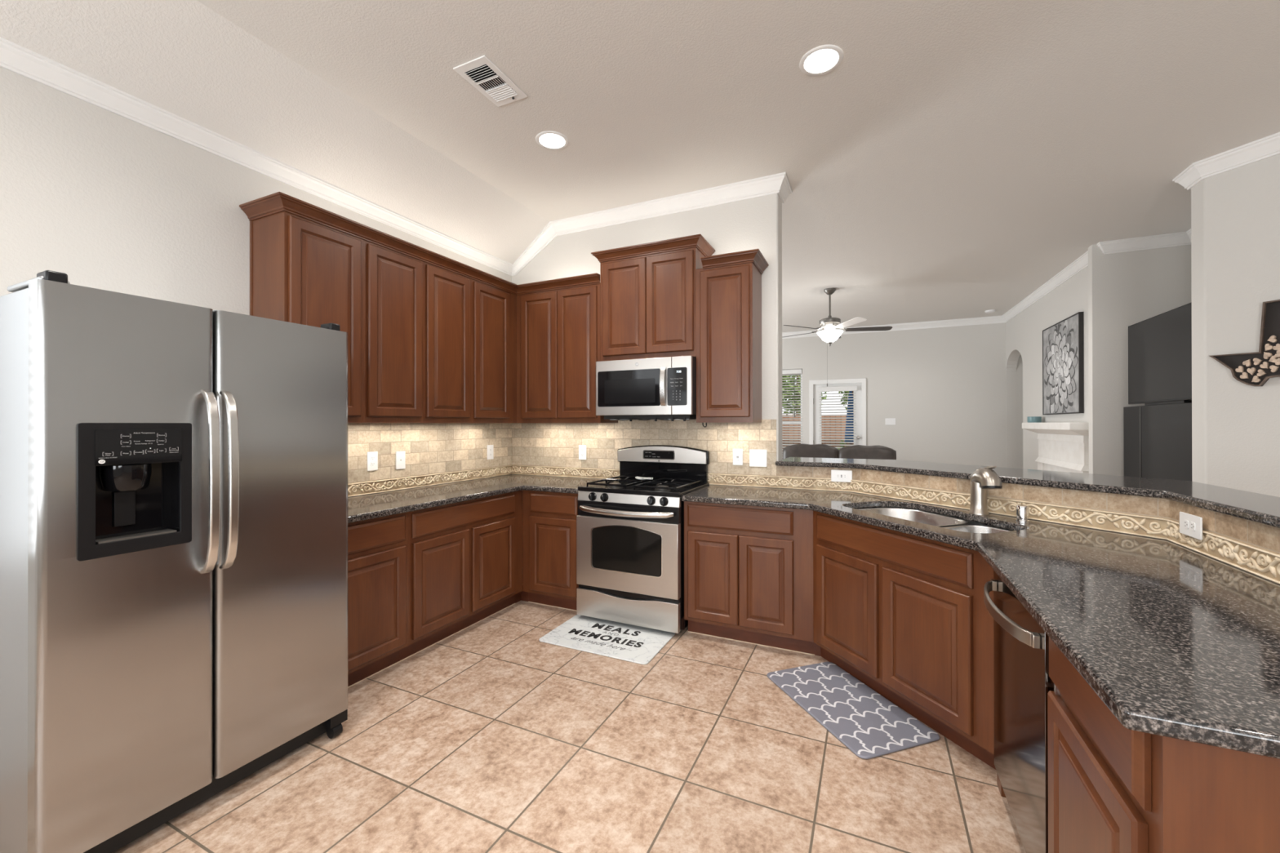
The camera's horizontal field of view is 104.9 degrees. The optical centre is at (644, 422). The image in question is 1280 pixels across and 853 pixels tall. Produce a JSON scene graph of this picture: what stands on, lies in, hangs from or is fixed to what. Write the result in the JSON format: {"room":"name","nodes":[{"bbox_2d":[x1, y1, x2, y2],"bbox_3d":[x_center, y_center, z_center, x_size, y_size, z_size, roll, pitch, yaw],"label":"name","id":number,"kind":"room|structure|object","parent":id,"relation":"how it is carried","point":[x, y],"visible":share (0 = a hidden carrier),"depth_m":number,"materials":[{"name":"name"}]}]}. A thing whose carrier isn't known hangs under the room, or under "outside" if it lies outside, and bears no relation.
{"room":"kitchen","nodes":[
{"label":"kitchen","id":0,"kind":"room"},
{"bbox_2d":[0,66,511,497],"bbox_3d":[-2.728,-0.192,1.446,0.120,3.142,6.900,0,0,25],"label":"wall","id":1,"kind":"structure","parent":0,"point":[95,196],"depth_m":2.18,"materials":[{"name":"white paint"}]},
{"bbox_2d":[249,210,363,422],"bbox_3d":[-1.874,-0.543,2.760,0.324,1.084,0.431,0,0,25],"label":"upper cabinet","id":2,"kind":"object","parent":1,"relation":"attached to","point":[303,271],"visible":0.67,"depth_m":2.63,"materials":[{"name":"brown wood"}]},
{"bbox_2d":[239,191,599,294],"bbox_3d":[-1.237,-1.113,3.199,0.807,0.066,2.016,0,0,34],"label":"crown molding","id":3,"kind":"structure","parent":2,"relation":"attached to","point":[278,202],"depth_m":3.02,"materials":[{"name":"brown wood"}]},
{"bbox_2d":[367,451,377,471],"bbox_3d":[-1.803,0.253,3.265,0.008,0.125,0.075,0,0,25],"label":"wall outlet","id":4,"kind":"object","parent":1,"relation":"attached to","point":[372,456],"visible":1,"depth_m":3.26,"materials":[{"name":"white plastic"}]},
{"bbox_2d":[363,239,422,422],"bbox_3d":[-1.694,-0.542,3.149,0.324,1.084,0.425,0,0,25],"label":"upper cabinet","id":5,"kind":"object","parent":1,"relation":"attached to","point":[393,280],"visible":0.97,"depth_m":3.05,"materials":[{"name":"brown wood"}]},
{"bbox_2d":[0,36,792,275],"bbox_3d":[-1.479,-1.567,1.064,2.475,0.402,7.051,0,0,25],"label":"trim","id":6,"kind":"structure","parent":1,"relation":"attached to","point":[17,59],"depth_m":2.97,"materials":[{"name":"white paint"}]},
{"bbox_2d":[395,451,405,469],"bbox_3d":[-1.712,0.262,3.459,0.008,0.125,0.075,0,0,25],"label":"wall jack","id":7,"kind":"object","parent":1,"relation":"attached to","point":[400,455],"visible":1,"depth_m":3.46,"materials":[{"name":"white plastic"}]},
{"bbox_2d":[347,422,511,484],"bbox_3d":[-1.673,0.234,3.568,0.010,0.472,2.159,0,0,25],"label":"backsplash","id":8,"kind":"structure","parent":1,"relation":"attached to","point":[430,448],"depth_m":3.65,"materials":[{"name":"tile"}]},
{"bbox_2d":[347,465,512,497],"bbox_3d":[-1.665,0.428,3.558,0.015,0.084,2.157,0,0,25],"label":"trim","id":9,"kind":"structure","parent":1,"relation":"attached to","point":[357,489],"depth_m":3.62,"materials":[{"name":"beige tile"}]},
{"bbox_2d":[422,261,471,422],"bbox_3d":[-1.515,-0.541,3.537,0.324,1.084,0.429,0,0,25],"label":"upper cabinet","id":10,"kind":"object","parent":1,"relation":"attached to","point":[446,294],"visible":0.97,"depth_m":3.44,"materials":[{"name":"brown wood"}]},
{"bbox_2d":[487,444,493,459],"bbox_3d":[-1.336,0.254,4.272,0.008,0.125,0.075,0,0,25],"label":"wall outlet","id":11,"kind":"object","parent":1,"relation":"attached to","point":[490,447],"visible":1,"depth_m":4.27,"materials":[{"name":"white plastic"}]},
{"bbox_2d":[470,278,516,422],"bbox_3d":[-1.314,-0.540,3.970,0.324,1.084,0.524,0,0,25],"label":"upper cabinet","id":12,"kind":"object","parent":1,"relation":"attached to","point":[493,309],"visible":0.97,"depth_m":3.87,"materials":[{"name":"brown wood"}]},
{"bbox_2d":[112,600,1026,852],"bbox_3d":[1.657,1.417,2.912,9.800,0.080,13.250,0,0,25],"label":"floor","id":13,"kind":"structure","parent":0,"point":[492,736],"depth_m":1.95,"materials":[{"name":"tile"}]},
{"bbox_2d":[0,270,347,852],"bbox_3d":[-1.872,0.469,1.956,0.942,1.815,0.908,0,0,25],"label":"refrigerator","id":14,"kind":"object","parent":13,"relation":"on","point":[174,476],"visible":1,"depth_m":1.60,"materials":[{"name":"metal"}]},
{"bbox_2d":[347,511,408,688],"bbox_3d":[-1.732,0.943,2.696,0.629,0.876,0.540,0,0,25],"label":"base cabinet","id":15,"kind":"object","parent":13,"relation":"on","point":[378,548],"visible":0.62,"depth_m":2.63,"materials":[{"name":"brown wood"}]},
{"bbox_2d":[399,490,522,661],"bbox_3d":[-1.406,0.945,3.402,0.629,0.876,1.014,0,0,25],"label":"base cabinet","id":16,"kind":"object","parent":13,"relation":"on","point":[465,557],"visible":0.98,"depth_m":3.17,"materials":[{"name":"brown wood"}]},
{"bbox_2d":[347,474,604,523],"bbox_3d":[-1.158,0.487,3.322,1.128,0.036,2.152,0,0,25],"label":"countertop","id":17,"kind":"structure","parent":16,"relation":"on","point":[366,507],"depth_m":3.32,"materials":[{"name":"stone"}]},
{"bbox_2d":[515,490,578,610],"bbox_3d":[-0.612,0.945,3.918,0.640,0.876,0.629,0,0,25],"label":"base cabinet","id":18,"kind":"object","parent":13,"relation":"on","point":[548,518],"visible":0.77,"depth_m":3.62,"materials":[{"name":"brown wood"}]},
{"bbox_2d":[538,614,675,664],"bbox_3d":[-0.235,1.375,3.167,0.760,0.010,0.472,0,0,25],"label":"kitchen mat","id":19,"kind":"object","parent":13,"relation":"on","point":[640,645],"visible":1,"depth_m":3.14,"materials":[{"name":"fabric"}]},
{"bbox_2d":[576,444,709,633],"bbox_3d":[-0.006,0.777,3.553,0.770,1.207,0.730,0,0,25],"label":"gas range","id":20,"kind":"object","parent":13,"relation":"on","point":[630,530],"visible":0.98,"depth_m":3.31,"materials":[{"name":"silver metal"}]},
{"bbox_2d":[577,478,709,497],"bbox_3d":[0.011,0.462,3.591,0.762,0.030,0.644,0,0,25],"label":"cooktop","id":21,"kind":"object","parent":20,"relation":"in","point":[611,489],"depth_m":3.39,"materials":[{"name":"black metal"}]},
{"bbox_2d":[635,476,653,479],"bbox_3d":[-0.009,0.401,3.558,0.091,0.020,0.170,0,0,-32],"label":"spoon rest","id":22,"kind":"object","parent":20,"relation":"on","point":[637,477],"visible":1,"depth_m":3.55,"materials":[{"name":"ceramic"}]},
{"bbox_2d":[617,444,709,464],"bbox_3d":[0.137,0.245,3.864,0.770,0.141,0.047,0,0,25],"label":"control panel","id":23,"kind":"object","parent":20,"relation":"attached to","point":[651,454],"depth_m":3.82,"materials":[{"name":"silver metal"}]},
{"bbox_2d":[684,501,814,655],"bbox_3d":[0.740,0.941,3.287,0.796,0.876,0.621,0,0,25],"label":"base cabinet","id":24,"kind":"object","parent":13,"relation":"on","point":[748,570],"visible":0.97,"depth_m":3.00,"materials":[{"name":"brown wood"}]},
{"bbox_2d":[782,443,896,459],"bbox_3d":[2.964,0.849,7.515,1.790,1.074,0.900,0,0,25],"label":"sofa","id":25,"kind":"object","parent":13,"relation":"on","point":[813,451],"visible":0.2,"depth_m":7.13,"materials":[{"name":"leather"}]},
{"bbox_2d":[782,443,838,459],"bbox_3d":[2.490,0.575,7.382,0.782,0.525,0.260,0,0,25],"label":"cushion","id":26,"kind":"object","parent":25,"relation":"on","point":[813,451],"depth_m":7.28,"materials":[{"name":"leather"}]},
{"bbox_2d":[838,444,896,459],"bbox_3d":[3.189,0.577,7.059,0.747,0.518,0.260,0,0,25],"label":"cushion","id":27,"kind":"object","parent":25,"relation":"on","point":[855,451],"depth_m":6.96,"materials":[{"name":"leather"}]},
{"bbox_2d":[766,662,939,759],"bbox_3d":[0.977,1.370,2.414,0.438,0.012,0.728,0,0,-18],"label":"kitchen mat","id":28,"kind":"object","parent":13,"relation":"on","point":[865,722],"visible":1,"depth_m":2.33,"materials":[{"name":"grey fabric"}]},
{"bbox_2d":[813,511,995,769],"bbox_3d":[1.357,0.939,2.438,0.461,0.876,1.846,0,0,-20],"label":"base cabinet","id":29,"kind":"object","parent":13,"relation":"on","point":[907,616],"visible":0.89,"depth_m":2.22,"materials":[{"name":"brown wood"}]},
{"bbox_2d":[681,484,1279,759],"bbox_3d":[1.234,0.481,2.185,1.510,0.036,3.347,0,0,-13],"label":"countertop","id":30,"kind":"structure","parent":29,"relation":"on","point":[1178,642],"depth_m":1.20,"materials":[{"name":"stone"}]},
{"bbox_2d":[857,507,1010,533],"bbox_3d":[1.442,0.606,2.506,0.458,0.210,0.832,0,0,-20],"label":"sink","id":31,"kind":"object","parent":30,"relation":"in","point":[933,519],"visible":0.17,"depth_m":2.71,"materials":[{"name":"metal"}]},
{"bbox_2d":[968,466,1002,515],"bbox_3d":[1.711,0.338,2.474,0.088,0.250,0.178,0,0,1],"label":"faucet","id":32,"kind":"object","parent":30,"relation":"on","point":[982,479],"visible":1,"depth_m":2.48,"materials":[{"name":"silver metal"}]},
{"bbox_2d":[1015,505,1029,522],"bbox_3d":[1.781,0.426,2.320,0.052,0.074,0.052,0,0,25],"label":"air gap","id":33,"kind":"object","parent":30,"relation":"on","point":[1022,511],"visible":1,"depth_m":2.30,"materials":[{"name":"silver metal"}]},
{"bbox_2d":[996,773,1005,797],"bbox_3d":[1.376,0.937,1.820,0.109,0.876,0.066,0,0,25],"label":"filler panel","id":34,"kind":"object","parent":13,"relation":"on","point":[998,783],"visible":0.14,"depth_m":1.82,"materials":[{"name":"brown wood"}]},
{"bbox_2d":[983,570,1053,852],"bbox_3d":[1.406,0.938,1.435,0.672,0.872,0.604,0,0,25],"label":"dishwasher","id":35,"kind":"object","parent":13,"relation":"on","point":[1022,682],"visible":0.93,"depth_m":1.46,"materials":[{"name":"silver metal"}]},
{"bbox_2d":[1123,402,1191,481],"bbox_3d":[4.556,0.611,4.046,0.506,1.530,1.260,0,0,25],"label":"media cabinet","id":36,"kind":"object","parent":13,"relation":"on","point":[1157,438],"visible":0.19,"depth_m":4.15,"materials":[{"name":"black wood"}]},
{"bbox_2d":[1128,302,1191,405],"bbox_3d":[4.306,-0.531,4.056,0.062,0.752,1.205,0,0,25],"label":"television","id":37,"kind":"object","parent":36,"relation":"on","point":[1160,346],"visible":0.56,"depth_m":4.08,"materials":[{"name":"black plastic"}]},
{"bbox_2d":[1047,637,1279,852],"bbox_3d":[1.212,0.935,0.906,0.621,0.876,0.516,0,0,25],"label":"base cabinet","id":38,"kind":"object","parent":13,"relation":"on","point":[1113,788],"visible":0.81,"depth_m":0.84,"materials":[{"name":"brown wood"}]},
{"bbox_2d":[0,0,1279,332],"bbox_3d":[1.653,-1.601,2.920,9.800,0.567,13.250,0,0,25],"label":"ceiling","id":39,"kind":"structure","parent":0,"point":[957,157],"depth_m":2.68,"materials":[{"name":"white paint"}]},
{"bbox_2d":[453,54,527,106],"bbox_3d":[-0.789,-1.754,2.546,0.204,0.016,0.324,0,0,25],"label":"ceiling vent","id":40,"kind":"object","parent":39,"relation":"in","point":[481,73],"visible":1,"depth_m":2.53,"materials":[{"name":"white metal"}]},
{"bbox_2d":[535,130,568,150],"bbox_3d":[-0.575,-1.758,3.071,0.204,0.006,0.204,0,0,25],"label":"recessed light","id":41,"kind":"object","parent":39,"relation":"in","point":[548,140],"visible":1,"depth_m":3.07,"materials":[{"name":"white"}]},
{"bbox_2d":[799,44,844,75],"bbox_3d":[0.861,-1.762,2.398,0.204,0.006,0.204,0,0,25],"label":"recessed light","id":42,"kind":"object","parent":39,"relation":"in","point":[822,60],"visible":1,"depth_m":2.39,"materials":[{"name":"white"}]},
{"bbox_2d":[782,288,892,386],"bbox_3d":[2.473,-1.115,6.521,1.462,1.281,1.415,0,0,25],"label":"ceiling fan","id":43,"kind":"object","parent":39,"relation":"hanging from","point":[829,324],"visible":0.97,"depth_m":6.39,"materials":[{"name":"grey metal"}]},
{"bbox_2d":[984,309,995,313],"bbox_3d":[5.407,-1.742,7.700,0.136,0.032,0.136,0,0,25],"label":"smoke detector","id":44,"kind":"object","parent":39,"relation":"attached to","point":[989,311],"visible":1,"depth_m":7.66,"materials":[{"name":"white plastic"}]},
{"bbox_2d":[595,355,696,420],"bbox_3d":[0.052,-0.243,3.712,0.762,0.441,0.428,0,0,25],"label":"microwave","id":45,"kind":"object","parent":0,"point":[660,388],"visible":1,"depth_m":3.54,"materials":[{"name":"silver metal"}]},
{"bbox_2d":[613,417,688,421],"bbox_3d":[0.038,-0.024,3.565,0.601,0.026,0.025,0,0,25],"label":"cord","id":46,"kind":"object","parent":45,"relation":"hanging from","point":[630,419],"visible":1,"depth_m":3.54,"materials":[{"name":"black plastic"}]},
{"bbox_2d":[511,193,782,488],"bbox_3d":[-0.147,-0.213,4.155,2.530,3.192,0.186,0,0,25],"label":"wall","id":47,"kind":"structure","parent":0,"point":[756,223],"depth_m":3.69,"materials":[{"name":"white paint"}]},
{"bbox_2d":[516,283,617,422],"bbox_3d":[-0.649,-0.541,4.106,0.810,1.084,0.324,0,0,25],"label":"upper cabinet","id":48,"kind":"object","parent":47,"relation":"attached to","point":[558,331],"visible":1,"depth_m":3.94,"materials":[{"name":"brown wood"}]},
{"bbox_2d":[578,444,586,459],"bbox_3d":[-0.530,0.253,4.213,0.075,0.125,0.008,0,0,25],"label":"wall outlet","id":49,"kind":"object","parent":47,"relation":"attached to","point":[582,448],"visible":1,"depth_m":4.21,"materials":[{"name":"white plastic"}]},
{"bbox_2d":[511,419,776,475],"bbox_3d":[-0.135,0.223,4.040,2.387,0.492,0.010,0,0,25],"label":"backsplash","id":50,"kind":"structure","parent":47,"relation":"attached to","point":[533,444],"depth_m":4.01,"materials":[{"name":"tile"}]},
{"bbox_2d":[511,465,777,488],"bbox_3d":[-0.131,0.428,4.026,2.403,0.084,0.015,0,0,25],"label":"trim","id":51,"kind":"structure","parent":47,"relation":"attached to","point":[756,481],"depth_m":4.11,"materials":[{"name":"beige tile"}]},
{"bbox_2d":[591,234,715,361],"bbox_3d":[0.064,-0.889,3.758,0.882,0.840,0.356,0,0,25],"label":"upper cabinet","id":52,"kind":"object","parent":47,"relation":"attached to","point":[648,302],"depth_m":3.61,"materials":[{"name":"brown wood"}]},
{"bbox_2d":[696,248,768,422],"bbox_3d":[0.623,-0.575,3.499,0.452,1.146,0.356,0,0,25],"label":"upper cabinet","id":53,"kind":"object","parent":47,"relation":"attached to","point":[729,297],"depth_m":3.38,"materials":[{"name":"brown wood"}]},
{"bbox_2d":[733,448,742,465],"bbox_3d":[0.691,0.253,3.647,0.075,0.122,0.008,0,0,25],"label":"wall outlet","id":54,"kind":"object","parent":47,"relation":"attached to","point":[737,453],"visible":1,"depth_m":3.64,"materials":[{"name":"white plastic"}]},
{"bbox_2d":[735,452,739,461],"bbox_3d":[0.690,0.253,3.645,0.033,0.066,0.002,0,0,25],"label":"socket","id":55,"kind":"object","parent":54,"relation":"attached to","point":[737,454],"depth_m":3.64,"materials":[{"name":"white plastic"}]},
{"bbox_2d":[749,449,766,466],"bbox_3d":[0.826,0.257,3.581,0.125,0.125,0.016,0,0,25],"label":"wall switch","id":56,"kind":"object","parent":47,"relation":"attached to","point":[757,458],"visible":1,"depth_m":3.58,"materials":[{"name":"white plastic"}]},
{"bbox_2d":[819,392,855,448],"bbox_3d":[3.585,0.284,9.146,0.630,1.671,0.041,0,0,25],"label":"blind","id":57,"kind":"object","parent":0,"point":[854,393],"depth_m":9.14,"materials":[{"name":"white plastic"}]},
{"bbox_2d":[782,322,1022,468],"bbox_3d":[3.094,-0.179,9.479,6.900,3.142,0.130,0,0,25],"label":"wall","id":58,"kind":"structure","parent":0,"point":[944,388],"depth_m":8.55,"materials":[{"name":"white paint"}]},
{"bbox_2d":[782,368,802,459],"bbox_3d":[2.610,-0.097,9.671,0.960,1.880,0.128,0,0,25],"label":"window","id":59,"kind":"structure","parent":58,"relation":"in","point":[792,380],"depth_m":9.56,"materials":[{"name":"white glass"}]},
{"bbox_2d":[808,377,866,449],"bbox_3d":[3.593,0.288,9.175,0.990,2.205,0.130,0,0,25],"label":"door","id":60,"kind":"structure","parent":58,"relation":"in","point":[837,411],"depth_m":9.18,"materials":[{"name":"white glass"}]},
{"bbox_2d":[884,417,895,424],"bbox_3d":[4.395,-0.024,8.795,0.165,0.118,0.016,0,0,25],"label":"wall switch","id":61,"kind":"object","parent":58,"relation":"attached to","point":[887,420],"visible":1,"depth_m":8.80,"materials":[{"name":"white plastic"}]},
{"bbox_2d":[784,488,1279,584],"bbox_3d":[1.681,0.838,2.092,1.012,1.074,3.264,0,0,-8],"label":"wall","id":62,"kind":"structure","parent":0,"point":[969,522],"depth_m":2.63,"materials":[{"name":"beige tile"}]},
{"bbox_2d":[831,470,852,482],"bbox_3d":[1.337,0.360,3.338,0.132,0.080,0.008,0,0,25],"label":"wall outlet","id":63,"kind":"object","parent":62,"relation":"attached to","point":[844,476],"visible":1,"depth_m":3.33,"materials":[{"name":"white plastic"}]},
{"bbox_2d":[835,473,846,478],"bbox_3d":[1.335,0.360,3.336,0.066,0.033,0.002,0,0,25],"label":"socket","id":64,"kind":"object","parent":63,"relation":"attached to","point":[837,475],"depth_m":3.34,"materials":[{"name":"white plastic"}]},
{"bbox_2d":[775,457,1279,528],"bbox_3d":[1.827,0.285,2.224,1.396,0.032,3.628,0,0,-8],"label":"bar","id":65,"kind":"object","parent":62,"relation":"on","point":[1262,508],"visible":1,"depth_m":2.23,"materials":[{"name":"stone"}]},
{"bbox_2d":[776,465,1279,554],"bbox_3d":[1.610,0.382,2.080,0.884,0.161,3.088,0,0,-8],"label":"trim","id":66,"kind":"structure","parent":62,"relation":"attached to","point":[1261,535],"depth_m":2.17,"materials":[{"name":"beige tile"}]},
{"bbox_2d":[777,476,1279,584],"bbox_3d":[1.605,0.420,2.072,0.879,0.084,3.070,0,0,-8],"label":"backsplash","id":67,"kind":"structure","parent":62,"relation":"attached to","point":[1264,563],"depth_m":2.15,"materials":[{"name":"beige tile"}]},
{"bbox_2d":[1179,511,1202,540],"bbox_3d":[1.975,0.371,1.781,0.008,0.080,0.132,0,0,25],"label":"wall outlet","id":68,"kind":"object","parent":62,"relation":"attached to","point":[1190,525],"visible":1,"depth_m":1.77,"materials":[{"name":"white plastic"}]},
{"bbox_2d":[1183,520,1188,528],"bbox_3d":[1.981,0.371,1.800,0.002,0.029,0.029,0,0,25],"label":"socket","id":69,"kind":"object","parent":68,"relation":"attached to","point":[1185,522],"depth_m":1.80,"materials":[{"name":"white plastic"}]},
{"bbox_2d":[1190,521,1195,530],"bbox_3d":[1.964,0.371,1.764,0.002,0.029,0.029,0,0,25],"label":"socket","id":70,"kind":"object","parent":68,"relation":"attached to","point":[1192,523],"depth_m":1.76,"materials":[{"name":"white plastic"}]},
{"bbox_2d":[1005,266,1106,470],"bbox_3d":[5.296,-0.200,6.428,0.140,3.162,3.561,0,0,24],"label":"wall","id":71,"kind":"structure","parent":0,"point":[1024,331],"depth_m":6.75,"materials":[{"name":"white paint"}]},
{"bbox_2d":[1022,422,1088,473],"bbox_3d":[4.855,0.687,5.846,0.205,1.384,1.636,0,0,24],"label":"fireplace mantel","id":72,"kind":"object","parent":71,"relation":"attached to","point":[1063,446],"visible":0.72,"depth_m":5.62,"materials":[{"name":"stone"}]},
{"bbox_2d":[1026,416,1041,422],"bbox_3d":[5.133,-0.044,6.480,0.148,0.078,0.148,0,0,25],"label":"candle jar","id":73,"kind":"object","parent":72,"relation":"on","point":[1029,419],"visible":1,"depth_m":6.42,"materials":[{"name":"teal glass"}]},
{"bbox_2d":[1022,422,1088,430],"bbox_3d":[4.854,0.038,5.848,0.205,0.085,1.636,0,0,24],"label":"shelf","id":74,"kind":"object","parent":72,"relation":"attached to","point":[1058,425],"depth_m":5.44,"materials":[{"name":"wood"}]},
{"bbox_2d":[1042,311,1084,414],"bbox_3d":[4.931,-0.649,5.824,0.040,1.091,1.150,0,0,24],"label":"framed picture","id":75,"kind":"object","parent":71,"relation":"attached to","point":[1063,347],"visible":1,"depth_m":5.70,"materials":[{"name":"paper"}]},
{"bbox_2d":[1088,244,1191,475],"bbox_3d":[4.827,-0.218,4.737,0.830,3.192,0.100,0,0,25],"label":"wall","id":76,"kind":"structure","parent":0,"point":[1126,289],"depth_m":4.79,"materials":[{"name":"white paint"}]},
{"bbox_2d":[782,228,1191,338],"bbox_3d":[3.841,-1.701,7.946,3.776,0.112,8.794,0,0,-30],"label":"trim","id":77,"kind":"structure","parent":76,"relation":"attached to","point":[1180,238],"depth_m":6.00,"materials":[{"name":"white paint"}]},
{"bbox_2d":[1191,153,1279,497],"bbox_3d":[4.567,-0.211,1.424,3.000,3.162,3.152,0,0,25],"label":"wall","id":78,"kind":"structure","parent":0,"point":[1235,213],"depth_m":3.21,"materials":[{"name":"white paint"}]},
{"bbox_2d":[1172,132,1279,190],"bbox_3d":[4.576,-1.717,1.907,0.599,0.112,3.642,0,0,-20],"label":"trim","id":79,"kind":"structure","parent":78,"relation":"attached to","point":[1268,146],"depth_m":3.21,"materials":[{"name":"white paint"}]},
{"bbox_2d":[1209,299,1279,386],"bbox_3d":[3.915,-0.401,2.982,0.029,0.710,0.690,0,0,-20],"label":"wall sign","id":80,"kind":"object","parent":78,"relation":"attached to","point":[1253,369],"visible":1,"depth_m":3.08,"materials":[{"name":"brown wood"}]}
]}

